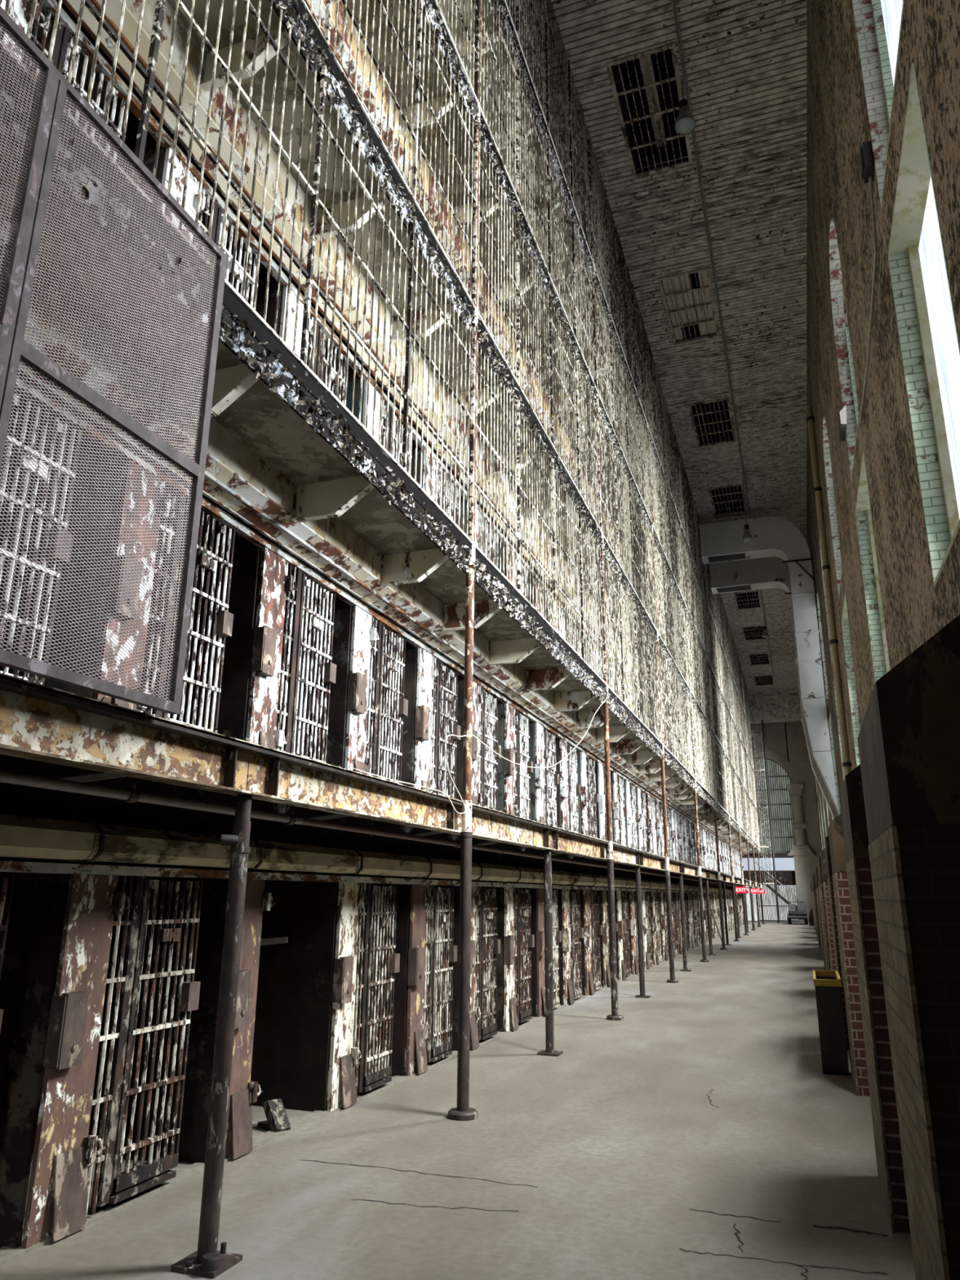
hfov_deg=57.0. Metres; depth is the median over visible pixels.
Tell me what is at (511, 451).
bracket
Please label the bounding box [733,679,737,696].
beam
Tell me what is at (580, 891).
wall partition
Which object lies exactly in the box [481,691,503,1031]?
wall
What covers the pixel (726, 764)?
railing
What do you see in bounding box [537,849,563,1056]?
steel column
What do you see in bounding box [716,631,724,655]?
beam
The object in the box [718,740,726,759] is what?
beam
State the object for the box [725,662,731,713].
railing
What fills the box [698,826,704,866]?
cell
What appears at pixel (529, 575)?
wall partition
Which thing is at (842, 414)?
wall bracket
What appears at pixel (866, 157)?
junction box
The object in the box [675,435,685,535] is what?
railing
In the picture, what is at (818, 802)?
window
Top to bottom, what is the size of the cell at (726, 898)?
1.735 m
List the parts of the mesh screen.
rail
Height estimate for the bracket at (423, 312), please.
0.285 m
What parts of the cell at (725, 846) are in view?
steel plate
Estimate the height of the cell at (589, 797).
1.770 m
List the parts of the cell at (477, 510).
steel plate, barred door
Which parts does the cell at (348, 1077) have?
steel plate, kick plate, barred door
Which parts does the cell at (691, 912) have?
steel plate, barred door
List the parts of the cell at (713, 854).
steel plate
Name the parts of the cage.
rail, post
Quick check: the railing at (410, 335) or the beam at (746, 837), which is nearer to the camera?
the railing at (410, 335)
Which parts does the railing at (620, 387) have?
rail, rail, rail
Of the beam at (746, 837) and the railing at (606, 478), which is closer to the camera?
the railing at (606, 478)
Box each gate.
[745,885,798,921]
[758,884,799,922]
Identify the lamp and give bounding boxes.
[273,802,289,813]
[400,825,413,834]
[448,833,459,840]
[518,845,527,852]
[675,79,695,133]
[742,479,752,542]
[761,621,768,637]
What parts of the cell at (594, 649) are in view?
steel plate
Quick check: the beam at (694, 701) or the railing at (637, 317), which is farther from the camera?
the beam at (694, 701)
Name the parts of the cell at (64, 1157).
steel plate, kick plate, barred door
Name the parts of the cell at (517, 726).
steel plate, kick plate, barred door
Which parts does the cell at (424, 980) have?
steel plate, kick plate, barred door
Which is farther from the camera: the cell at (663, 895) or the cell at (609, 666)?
the cell at (663, 895)
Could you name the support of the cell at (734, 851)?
on the floor at (10, 686)
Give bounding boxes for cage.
[751,720,779,923]
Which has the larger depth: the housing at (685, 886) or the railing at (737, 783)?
the railing at (737, 783)
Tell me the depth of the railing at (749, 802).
50.38 m
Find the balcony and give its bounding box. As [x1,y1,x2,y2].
[742,853,795,884]
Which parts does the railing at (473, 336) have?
rail, rail, rail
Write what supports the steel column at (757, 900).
on the floor at (701, 1132)
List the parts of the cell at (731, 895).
steel plate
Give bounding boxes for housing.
[0,813,94,859]
[63,821,256,867]
[247,838,358,873]
[336,848,428,876]
[408,856,479,879]
[471,862,518,881]
[503,866,543,883]
[535,870,573,884]
[561,871,594,885]
[586,873,608,886]
[613,876,626,887]
[623,877,635,888]
[629,878,649,888]
[640,880,659,888]
[657,880,666,888]
[659,882,675,889]
[672,882,679,889]
[675,884,688,890]
[686,884,693,890]
[688,884,698,890]
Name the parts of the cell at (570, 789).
steel plate, kick plate, barred door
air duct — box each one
[698,516,837,811]
[709,556,834,818]
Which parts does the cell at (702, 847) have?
steel plate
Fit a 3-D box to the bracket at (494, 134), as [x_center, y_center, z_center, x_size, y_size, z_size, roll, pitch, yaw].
[0.497,-7.167,12.569,0.664,0.285,0.070,-5,-17,19]
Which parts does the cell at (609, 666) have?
steel plate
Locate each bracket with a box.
[0,180,62,244]
[157,364,259,426]
[199,26,292,92]
[291,475,374,523]
[315,191,389,241]
[379,548,448,586]
[391,304,455,343]
[400,91,460,133]
[442,600,502,631]
[448,385,503,418]
[452,195,505,229]
[456,28,503,61]
[488,637,541,665]
[491,447,540,475]
[492,275,538,304]
[493,121,537,150]
[523,196,564,222]
[524,337,566,364]
[524,495,568,520]
[524,666,571,691]
[547,259,584,280]
[551,534,591,556]
[552,390,586,412]
[553,690,595,711]
[568,311,600,329]
[571,432,607,453]
[573,568,610,586]
[576,709,614,728]
[587,355,613,372]
[588,470,621,487]
[591,593,626,611]
[595,725,631,742]
[601,393,622,408]
[606,501,635,515]
[608,617,639,632]
[612,738,644,755]
[622,636,639,649]
[626,750,656,764]
[638,760,666,773]
[648,768,675,782]
[657,776,683,788]
[666,783,689,794]
[674,789,693,799]
[680,795,702,804]
[686,800,706,808]
[692,804,711,813]
[697,808,714,817]
[702,812,719,820]
[706,815,723,823]
[710,818,726,826]
[713,821,728,828]
[717,824,732,831]
[720,826,734,833]
[723,828,736,835]
[725,831,737,837]
[728,834,741,839]
[731,835,743,840]
[733,837,745,842]
[734,839,746,844]
[838,405,846,440]
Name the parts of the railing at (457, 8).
rail, rail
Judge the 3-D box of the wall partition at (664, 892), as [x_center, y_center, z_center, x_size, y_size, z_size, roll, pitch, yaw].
[4.283,7.723,24.974,2.048,2.293,0.025,-5,-17,19]
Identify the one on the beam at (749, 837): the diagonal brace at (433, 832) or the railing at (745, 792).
the railing at (745, 792)
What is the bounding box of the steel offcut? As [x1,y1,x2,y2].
[257,1098,291,1132]
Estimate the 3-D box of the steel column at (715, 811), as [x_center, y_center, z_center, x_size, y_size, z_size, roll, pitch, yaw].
[7.842,2.565,30.277,0.228,15.200,0.228,-3,-16,12]
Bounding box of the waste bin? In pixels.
[812,969,849,1075]
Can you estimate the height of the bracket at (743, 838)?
0.285 m
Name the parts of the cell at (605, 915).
steel plate, kick plate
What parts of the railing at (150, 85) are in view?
rail, rail, rail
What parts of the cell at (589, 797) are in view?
steel plate, barred door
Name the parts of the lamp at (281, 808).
bulb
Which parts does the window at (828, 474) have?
sill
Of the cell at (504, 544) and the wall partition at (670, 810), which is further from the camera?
the wall partition at (670, 810)
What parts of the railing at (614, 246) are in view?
rail, rail, rail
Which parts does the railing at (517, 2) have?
rail, rail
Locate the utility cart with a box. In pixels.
[787,902,808,924]
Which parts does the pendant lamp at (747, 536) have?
stem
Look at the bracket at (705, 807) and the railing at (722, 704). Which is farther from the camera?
the railing at (722, 704)
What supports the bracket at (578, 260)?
attached to the floor at (442, 1)
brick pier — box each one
[810,882,815,929]
[811,880,817,936]
[811,881,816,933]
[812,877,818,942]
[812,878,817,939]
[813,872,822,955]
[813,875,820,948]
[814,871,823,960]
[815,866,826,970]
[816,862,828,970]
[818,856,831,970]
[820,848,835,970]
[823,835,848,1050]
[827,813,870,1097]
[840,764,911,1235]
[857,614,959,1279]
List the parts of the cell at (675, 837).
steel plate, barred door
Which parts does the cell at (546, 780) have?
steel plate, kick plate, barred door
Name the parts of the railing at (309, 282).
rail, rail, rail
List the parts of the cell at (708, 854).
steel plate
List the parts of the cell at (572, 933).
steel plate, kick plate, barred door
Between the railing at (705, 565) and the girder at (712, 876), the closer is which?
the girder at (712, 876)
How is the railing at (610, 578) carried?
on the beam at (616, 705)
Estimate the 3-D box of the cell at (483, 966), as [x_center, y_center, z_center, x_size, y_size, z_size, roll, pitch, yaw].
[0.020,3.763,10.284,0.142,1.735,1.112,-5,-17,19]
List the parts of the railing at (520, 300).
rail, rail, rail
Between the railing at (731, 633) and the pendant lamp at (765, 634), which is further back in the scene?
the railing at (731, 633)
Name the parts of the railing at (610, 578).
rail, rail, rail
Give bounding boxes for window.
[748,758,794,853]
[817,592,828,706]
[817,802,822,849]
[819,542,832,662]
[819,792,824,845]
[821,791,826,836]
[822,415,842,599]
[826,802,829,826]
[828,712,840,814]
[829,217,859,482]
[833,680,844,780]
[841,591,860,766]
[852,0,904,208]
[855,448,890,683]
[888,57,959,587]
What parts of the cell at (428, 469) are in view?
steel plate, barred door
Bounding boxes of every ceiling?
[506,0,806,692]
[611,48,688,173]
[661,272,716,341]
[690,400,733,444]
[711,485,744,514]
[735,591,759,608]
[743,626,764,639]
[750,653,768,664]
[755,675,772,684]
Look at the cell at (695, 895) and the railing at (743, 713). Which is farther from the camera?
the railing at (743, 713)
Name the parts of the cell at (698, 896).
steel plate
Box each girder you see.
[0,672,263,795]
[234,746,462,832]
[447,802,555,849]
[548,825,608,859]
[600,840,642,866]
[639,850,666,870]
[659,857,683,873]
[678,862,697,876]
[696,866,708,878]
[707,869,717,879]
[715,871,725,881]
[724,873,731,882]
[736,876,742,884]
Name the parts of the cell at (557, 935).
steel plate, kick plate, barred door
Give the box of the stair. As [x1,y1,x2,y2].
[755,862,804,922]
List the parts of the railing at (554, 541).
rail, rail, rail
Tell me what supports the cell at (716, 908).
on the floor at (701, 1132)
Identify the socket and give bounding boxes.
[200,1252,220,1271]
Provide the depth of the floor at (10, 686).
4.43 m
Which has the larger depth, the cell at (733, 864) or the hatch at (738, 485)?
the cell at (733, 864)
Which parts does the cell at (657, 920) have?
steel plate, kick plate, barred door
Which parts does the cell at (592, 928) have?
steel plate, kick plate, barred door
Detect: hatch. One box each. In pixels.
[688,397,736,447]
[708,484,747,519]
[733,590,761,609]
[741,625,766,640]
[748,653,770,665]
[753,675,773,685]
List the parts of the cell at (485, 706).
steel plate, kick plate, barred door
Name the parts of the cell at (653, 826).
steel plate, barred door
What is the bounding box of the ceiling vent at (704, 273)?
[657,266,719,345]
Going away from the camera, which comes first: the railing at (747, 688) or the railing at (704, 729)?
the railing at (704, 729)
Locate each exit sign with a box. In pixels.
[728,882,746,893]
[744,884,759,893]
[759,886,764,893]
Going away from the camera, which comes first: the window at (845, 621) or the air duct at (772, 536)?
the window at (845, 621)
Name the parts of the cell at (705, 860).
steel plate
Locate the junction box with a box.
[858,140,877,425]
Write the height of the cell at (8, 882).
1.735 m
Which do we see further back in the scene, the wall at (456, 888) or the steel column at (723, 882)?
the steel column at (723, 882)
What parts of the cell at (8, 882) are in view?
barred door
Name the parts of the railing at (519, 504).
rail, rail, rail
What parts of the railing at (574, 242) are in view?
rail, rail, rail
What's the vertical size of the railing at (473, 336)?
2.302 m
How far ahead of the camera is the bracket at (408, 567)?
7.80 m
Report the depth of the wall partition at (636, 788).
22.62 m
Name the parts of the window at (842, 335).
frame, sill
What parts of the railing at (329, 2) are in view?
rail, rail, rail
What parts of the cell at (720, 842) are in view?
steel plate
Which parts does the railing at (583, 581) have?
rail, rail, rail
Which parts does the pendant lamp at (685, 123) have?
stem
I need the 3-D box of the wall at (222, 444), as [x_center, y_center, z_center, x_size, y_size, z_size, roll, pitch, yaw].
[7.170,5.823,30.188,0.348,0.246,60.500,-5,-17,19]
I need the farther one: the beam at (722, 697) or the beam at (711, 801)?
the beam at (722, 697)
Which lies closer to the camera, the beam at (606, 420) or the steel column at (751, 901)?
the beam at (606, 420)
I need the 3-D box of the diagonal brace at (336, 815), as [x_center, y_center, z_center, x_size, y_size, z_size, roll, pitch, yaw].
[-0.949,1.296,6.603,0.802,0.180,0.020,6,-17,-18]
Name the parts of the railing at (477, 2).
rail, rail, rail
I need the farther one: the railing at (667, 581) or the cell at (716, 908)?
the cell at (716, 908)
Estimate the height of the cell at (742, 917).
1.735 m
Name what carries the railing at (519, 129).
on the beam at (486, 135)
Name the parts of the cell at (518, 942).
steel plate, kick plate, barred door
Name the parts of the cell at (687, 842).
steel plate, barred door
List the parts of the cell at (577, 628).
steel plate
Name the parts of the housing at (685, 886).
casing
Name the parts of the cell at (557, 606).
steel plate, barred door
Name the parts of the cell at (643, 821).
steel plate, barred door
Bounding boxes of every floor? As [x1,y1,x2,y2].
[0,133,756,849]
[0,674,759,884]
[0,920,915,1279]
[21,0,646,654]
[346,0,642,552]
[438,0,638,454]
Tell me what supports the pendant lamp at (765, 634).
hanging from the ceiling at (745, 60)
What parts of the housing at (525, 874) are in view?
casing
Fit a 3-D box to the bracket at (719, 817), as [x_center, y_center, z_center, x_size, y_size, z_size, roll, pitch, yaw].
[8.853,6.748,33.288,0.664,0.285,0.070,-5,-17,19]
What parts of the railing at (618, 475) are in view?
rail, rail, rail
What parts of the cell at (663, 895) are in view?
steel plate, kick plate, barred door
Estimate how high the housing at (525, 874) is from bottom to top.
0.205 m
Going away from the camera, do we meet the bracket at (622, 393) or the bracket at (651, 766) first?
the bracket at (622, 393)
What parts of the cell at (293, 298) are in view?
steel plate, barred door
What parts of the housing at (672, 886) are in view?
casing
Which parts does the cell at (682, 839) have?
steel plate, barred door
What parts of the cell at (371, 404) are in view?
steel plate, barred door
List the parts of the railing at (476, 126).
rail, rail, rail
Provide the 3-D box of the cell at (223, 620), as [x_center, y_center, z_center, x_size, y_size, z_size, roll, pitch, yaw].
[-1.940,-0.103,5.579,0.142,1.770,1.112,-5,-17,19]
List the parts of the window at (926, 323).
frame, pane, sill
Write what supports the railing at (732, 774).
on the beam at (737, 825)
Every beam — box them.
[0,40,306,413]
[0,769,749,888]
[268,0,329,83]
[293,364,473,574]
[317,45,477,335]
[417,0,480,126]
[472,544,557,657]
[473,102,552,297]
[475,307,554,467]
[493,0,549,146]
[544,128,595,277]
[546,278,598,406]
[549,445,604,551]
[552,631,608,705]
[592,262,626,367]
[596,391,631,483]
[601,532,635,604]
[603,684,640,737]
[622,356,648,435]
[629,468,653,537]
[633,591,659,645]
[637,720,665,759]
[648,426,667,489]
[653,525,671,579]
[657,633,678,677]
[663,745,683,777]
[666,479,681,531]
[671,568,686,613]
[675,665,691,700]
[680,523,693,564]
[680,764,696,791]
[685,604,697,640]
[689,689,702,719]
[692,557,703,594]
[695,779,707,801]
[696,631,706,662]
[701,710,712,735]
[702,586,711,617]
[706,656,715,681]
[706,791,717,810]
[710,610,717,636]
[711,727,719,747]
[714,674,721,696]
[715,800,724,817]
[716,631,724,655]
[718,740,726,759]
[721,692,728,711]
[723,649,728,670]
[723,808,730,823]
[725,753,732,769]
[726,704,733,723]
[728,664,733,684]
[729,815,736,828]
[730,762,736,777]
[732,717,737,733]
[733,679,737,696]
[734,821,740,832]
[735,771,741,785]
[736,728,741,743]
[739,826,745,836]
[740,737,745,751]
[740,779,745,791]
[743,831,748,840]
[747,834,751,844]
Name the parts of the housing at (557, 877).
casing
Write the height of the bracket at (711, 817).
0.285 m
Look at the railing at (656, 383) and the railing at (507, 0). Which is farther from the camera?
the railing at (656, 383)
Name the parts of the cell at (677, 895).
barred door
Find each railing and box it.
[0,0,148,166]
[130,0,320,352]
[300,65,411,462]
[310,0,322,27]
[324,0,419,188]
[401,218,473,535]
[411,0,475,297]
[439,0,477,90]
[469,322,519,587]
[471,115,518,377]
[475,0,517,191]
[506,0,515,26]
[515,0,546,119]
[515,48,549,271]
[515,213,551,439]
[516,400,554,626]
[544,0,571,192]
[546,138,574,332]
[548,288,577,488]
[551,458,582,657]
[567,60,591,253]
[571,210,595,383]
[574,350,599,527]
[577,505,604,680]
[587,128,608,306]
[591,271,613,426]
[595,400,617,559]
[600,544,622,700]
[604,187,622,347]
[608,320,627,462]
[613,442,632,586]
[617,574,638,717]
[618,236,635,386]
[623,364,640,493]
[628,477,645,608]
[631,280,646,418]
[633,599,651,731]
[636,401,651,519]
[640,507,657,629]
[642,319,656,448]
[645,622,662,743]
[648,435,661,543]
[651,353,665,474]
[653,534,666,646]
[657,461,670,565]
[657,641,671,752]
[660,382,672,496]
[662,555,675,661]
[665,486,677,582]
[667,409,679,518]
[667,657,680,762]
[671,576,682,674]
[672,508,684,599]
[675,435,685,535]
[675,675,688,770]
[677,593,689,687]
[680,455,691,552]
[680,530,690,614]
[682,684,694,777]
[684,610,695,697]
[686,475,696,567]
[686,546,696,628]
[689,696,700,783]
[690,626,701,707]
[691,563,701,640]
[692,496,701,581]
[696,709,706,789]
[697,513,705,593]
[697,577,705,650]
[697,642,706,716]
[701,716,710,793]
[702,596,710,662]
[702,653,710,724]
[703,564,709,605]
[705,603,713,670]
[706,563,713,617]
[706,665,714,731]
[706,724,715,799]
[710,617,717,679]
[710,671,718,738]
[711,590,715,625]
[711,737,719,803]
[713,627,719,685]
[714,593,719,637]
[714,681,721,744]
[714,739,722,806]
[716,593,722,644]
[717,640,724,696]
[718,691,724,750]
[719,593,725,654]
[719,749,725,809]
[720,649,726,702]
[721,599,728,659]
[721,698,728,755]
[722,755,728,813]
[723,656,728,707]
[724,608,730,669]
[724,704,730,760]
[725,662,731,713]
[725,760,732,817]
[726,617,733,676]
[727,712,733,764]
[728,625,734,681]
[728,672,733,719]
[728,761,734,819]
[729,718,735,768]
[730,677,736,725]
[731,633,737,688]
[731,770,737,822]
[732,724,737,773]
[733,639,738,693]
[733,684,737,729]
[733,725,739,776]
[733,774,738,824]
[735,648,740,698]
[735,691,740,733]
[736,778,741,826]
[737,653,742,702]
[737,696,742,739]
[737,735,742,781]
[738,659,743,705]
[738,739,743,782]
[738,782,743,829]
[739,703,743,743]
[740,665,745,712]
[740,741,745,786]
[740,786,745,831]
[741,708,745,746]
[742,671,746,717]
[742,712,746,749]
[742,749,746,789]
[742,790,746,832]
[743,676,748,722]
[744,717,748,755]
[744,752,748,792]
[744,792,749,835]
[745,682,749,722]
[745,719,750,759]
[745,791,750,835]
[746,688,751,729]
[746,756,750,794]
[747,727,751,760]
[747,760,751,798]
[747,797,751,838]
[748,728,752,764]
[749,764,753,801]
[749,801,753,839]
[750,733,753,767]
[750,765,754,802]
[751,770,755,805]
[751,803,755,842]
[751,804,755,841]
[752,771,756,807]
[753,808,757,844]
[755,811,758,844]
[755,811,759,846]
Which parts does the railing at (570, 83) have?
rail, rail, rail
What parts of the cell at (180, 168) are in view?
steel plate, barred door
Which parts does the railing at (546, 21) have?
rail, rail, rail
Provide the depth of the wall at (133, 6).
6.91 m
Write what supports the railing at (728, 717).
on the beam at (733, 770)
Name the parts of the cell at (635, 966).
steel plate, kick plate, barred door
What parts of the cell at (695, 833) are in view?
steel plate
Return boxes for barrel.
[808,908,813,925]
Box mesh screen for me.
[0,5,226,714]
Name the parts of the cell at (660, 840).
steel plate, barred door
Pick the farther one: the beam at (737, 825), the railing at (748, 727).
the railing at (748, 727)
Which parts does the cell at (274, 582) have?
steel plate, kick plate, barred door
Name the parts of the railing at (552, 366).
rail, rail, rail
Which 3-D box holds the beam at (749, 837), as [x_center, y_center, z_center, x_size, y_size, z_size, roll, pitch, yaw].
[14.296,10.582,46.893,0.116,0.374,2.985,-5,-17,19]
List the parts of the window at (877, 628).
frame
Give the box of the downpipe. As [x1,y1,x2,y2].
[805,404,851,777]
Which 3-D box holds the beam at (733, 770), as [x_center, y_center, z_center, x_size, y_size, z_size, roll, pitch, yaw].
[11.345,5.853,39.528,0.116,0.374,2.985,-5,-17,19]
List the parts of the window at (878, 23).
frame, pane, sill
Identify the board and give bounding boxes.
[260,937,288,945]
[714,916,721,941]
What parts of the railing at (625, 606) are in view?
rail, rail, rail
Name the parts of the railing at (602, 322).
rail, rail, rail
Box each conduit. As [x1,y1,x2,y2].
[671,0,773,676]
[674,0,774,676]
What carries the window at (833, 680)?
in the wall at (837, 124)
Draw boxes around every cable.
[348,733,471,813]
[471,697,608,768]
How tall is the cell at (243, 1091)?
1.735 m
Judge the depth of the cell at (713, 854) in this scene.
37.64 m
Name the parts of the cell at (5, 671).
barred door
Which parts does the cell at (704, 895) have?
steel plate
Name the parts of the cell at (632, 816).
steel plate, barred door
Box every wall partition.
[361,415,422,487]
[422,468,466,533]
[497,537,502,573]
[528,574,532,604]
[533,723,559,827]
[535,888,563,1004]
[559,742,581,834]
[560,888,584,995]
[573,626,577,652]
[579,751,599,839]
[582,889,603,986]
[596,763,613,842]
[600,890,618,980]
[612,776,626,846]
[615,890,631,974]
[625,786,638,849]
[628,891,635,968]
[635,787,648,853]
[645,891,653,964]
[646,797,657,854]
[650,892,662,960]
[655,804,657,852]
[659,892,669,957]
[670,809,679,858]
[674,892,679,946]
[676,813,684,860]
[686,893,689,942]
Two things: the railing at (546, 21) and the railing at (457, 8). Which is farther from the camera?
the railing at (546, 21)
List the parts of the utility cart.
windshield frame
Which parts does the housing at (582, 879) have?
casing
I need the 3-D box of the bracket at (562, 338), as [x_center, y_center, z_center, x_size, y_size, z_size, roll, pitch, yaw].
[0.970,-4.326,13.208,0.664,0.285,0.070,-5,-17,19]
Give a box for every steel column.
[170,794,252,1278]
[448,0,480,1120]
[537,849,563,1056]
[586,131,623,1020]
[635,866,650,998]
[641,317,678,982]
[675,444,709,962]
[679,873,691,971]
[696,510,727,950]
[705,878,715,955]
[714,598,739,941]
[722,881,731,945]
[724,613,749,935]
[732,636,755,930]
[734,884,742,937]
[739,662,760,927]
[743,885,750,933]
[746,689,765,924]
[751,886,756,928]
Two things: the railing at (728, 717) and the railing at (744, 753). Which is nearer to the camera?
the railing at (728, 717)
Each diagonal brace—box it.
[60,773,125,782]
[308,813,350,820]
[413,831,442,835]
[475,841,500,845]
[543,852,562,856]
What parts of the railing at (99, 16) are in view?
rail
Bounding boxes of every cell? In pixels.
[0,0,130,164]
[0,393,81,684]
[0,875,15,1031]
[21,873,203,1248]
[93,458,235,731]
[158,147,260,308]
[224,879,275,1159]
[246,546,336,763]
[279,284,348,406]
[327,882,399,1111]
[344,605,408,783]
[362,379,412,475]
[405,884,457,1075]
[413,647,460,799]
[422,448,460,528]
[469,886,500,1049]
[471,680,501,810]
[475,507,498,566]
[503,887,534,1031]
[504,543,528,600]
[504,702,533,819]
[533,577,553,625]
[534,722,559,826]
[536,888,561,1017]
[557,605,574,649]
[559,737,580,833]
[561,888,583,1004]
[577,628,592,668]
[580,751,598,836]
[582,889,602,995]
[594,648,607,677]
[597,762,613,840]
[600,889,617,986]
[608,666,620,696]
[612,772,626,846]
[616,890,631,980]
[624,684,631,707]
[625,780,638,849]
[629,891,643,974]
[636,787,648,852]
[640,891,653,968]
[646,794,657,854]
[650,891,662,964]
[655,800,664,857]
[659,892,669,960]
[666,806,672,858]
[671,809,679,860]
[671,893,677,956]
[675,892,682,954]
[677,813,685,862]
[683,817,690,863]
[683,893,689,951]
[687,893,695,948]
[688,821,695,865]
[692,893,700,946]
[693,823,700,865]
[697,893,704,943]
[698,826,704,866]
[702,829,708,868]
[702,893,708,942]
[706,831,711,870]
[706,898,712,938]
[709,834,715,871]
[709,893,715,938]
[712,836,717,871]
[713,893,719,937]
[716,893,720,929]
[718,840,720,872]
[719,840,724,873]
[721,842,726,874]
[721,893,724,933]
[722,893,727,933]
[724,844,728,875]
[725,893,730,931]
[726,845,730,874]
[727,893,732,930]
[729,893,734,929]
[731,848,735,875]
[733,849,737,876]
[735,850,738,876]
[737,852,740,877]
[737,894,740,926]
[737,894,742,926]
[739,894,743,925]
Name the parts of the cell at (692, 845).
steel plate, barred door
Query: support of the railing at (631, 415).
on the beam at (637, 495)
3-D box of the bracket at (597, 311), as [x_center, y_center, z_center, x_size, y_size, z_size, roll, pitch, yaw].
[1.984,-5.999,16.594,0.664,0.285,0.070,-5,-17,19]
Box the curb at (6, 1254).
[0,922,748,1265]
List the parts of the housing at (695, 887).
casing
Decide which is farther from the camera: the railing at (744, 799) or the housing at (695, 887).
the railing at (744, 799)
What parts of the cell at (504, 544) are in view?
steel plate, barred door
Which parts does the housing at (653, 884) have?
casing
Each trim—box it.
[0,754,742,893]
[0,860,746,894]
[17,319,746,855]
[37,0,647,707]
[53,0,652,707]
[304,0,639,597]
[306,0,644,596]
[752,749,799,783]
[786,783,808,848]
[787,848,820,923]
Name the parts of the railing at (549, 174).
rail, rail, rail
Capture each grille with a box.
[605,42,693,178]
[707,553,746,562]
[716,585,751,592]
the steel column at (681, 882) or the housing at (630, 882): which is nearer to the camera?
the housing at (630, 882)
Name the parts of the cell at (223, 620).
kick plate, steel plate, barred door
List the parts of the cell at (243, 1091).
kick plate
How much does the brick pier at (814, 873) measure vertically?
3.020 m
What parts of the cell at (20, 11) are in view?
steel plate, barred door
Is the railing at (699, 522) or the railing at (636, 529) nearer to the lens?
the railing at (636, 529)
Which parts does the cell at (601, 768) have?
steel plate, barred door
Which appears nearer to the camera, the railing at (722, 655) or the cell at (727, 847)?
the railing at (722, 655)
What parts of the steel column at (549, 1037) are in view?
plate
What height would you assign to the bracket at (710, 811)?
0.285 m
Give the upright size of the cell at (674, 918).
1.735 m
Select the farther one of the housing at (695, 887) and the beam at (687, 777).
the housing at (695, 887)
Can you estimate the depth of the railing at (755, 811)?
55.80 m
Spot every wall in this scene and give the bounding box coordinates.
[0,98,165,1248]
[0,248,746,852]
[34,239,282,1163]
[121,0,651,689]
[244,338,363,1111]
[322,0,640,581]
[328,617,417,1076]
[404,649,464,1050]
[436,0,636,484]
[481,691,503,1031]
[502,703,536,1017]
[747,688,801,724]
[750,720,821,855]
[806,0,959,850]
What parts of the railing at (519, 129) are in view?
rail, rail, rail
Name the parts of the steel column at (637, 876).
plate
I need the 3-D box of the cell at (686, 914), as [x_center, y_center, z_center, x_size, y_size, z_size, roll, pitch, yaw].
[6.463,8.825,27.729,0.142,1.735,1.112,-5,-17,19]
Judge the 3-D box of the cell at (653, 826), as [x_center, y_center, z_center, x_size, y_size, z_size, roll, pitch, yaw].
[4.502,4.959,23.023,0.142,1.770,1.112,-5,-17,19]
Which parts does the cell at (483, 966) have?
steel plate, kick plate, barred door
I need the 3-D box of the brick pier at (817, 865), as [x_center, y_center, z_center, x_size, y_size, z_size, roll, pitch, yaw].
[7.862,5.711,19.154,0.920,3.020,1.162,-5,-17,19]
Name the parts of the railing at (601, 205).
rail, rail, rail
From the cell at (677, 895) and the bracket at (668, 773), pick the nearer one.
the bracket at (668, 773)
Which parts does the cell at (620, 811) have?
steel plate, barred door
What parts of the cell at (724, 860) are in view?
steel plate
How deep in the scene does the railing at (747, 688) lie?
59.51 m
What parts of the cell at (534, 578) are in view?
steel plate, barred door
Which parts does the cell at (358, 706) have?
steel plate, kick plate, barred door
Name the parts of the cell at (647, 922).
steel plate, kick plate, barred door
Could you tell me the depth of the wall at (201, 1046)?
6.04 m
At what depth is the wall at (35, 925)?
4.65 m
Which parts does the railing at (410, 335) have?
rail, rail, rail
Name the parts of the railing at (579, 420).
rail, rail, rail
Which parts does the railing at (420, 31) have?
rail, rail, rail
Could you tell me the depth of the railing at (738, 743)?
44.53 m
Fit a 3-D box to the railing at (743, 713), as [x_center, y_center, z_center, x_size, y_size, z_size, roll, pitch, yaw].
[15.580,5.394,52.008,0.030,2.362,1.482,-5,-17,19]
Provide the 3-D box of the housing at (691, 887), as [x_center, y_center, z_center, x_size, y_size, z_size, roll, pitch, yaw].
[6.591,7.856,28.063,0.230,0.205,1.470,-5,-17,19]
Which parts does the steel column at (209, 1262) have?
plate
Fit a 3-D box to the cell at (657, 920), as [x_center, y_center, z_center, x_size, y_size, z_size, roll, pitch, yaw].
[4.480,7.268,22.361,0.142,1.735,1.112,-5,-17,19]
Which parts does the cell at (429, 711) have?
steel plate, kick plate, barred door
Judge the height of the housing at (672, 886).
0.205 m
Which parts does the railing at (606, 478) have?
rail, rail, rail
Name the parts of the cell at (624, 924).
steel plate, kick plate, barred door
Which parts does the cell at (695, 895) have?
steel plate, barred door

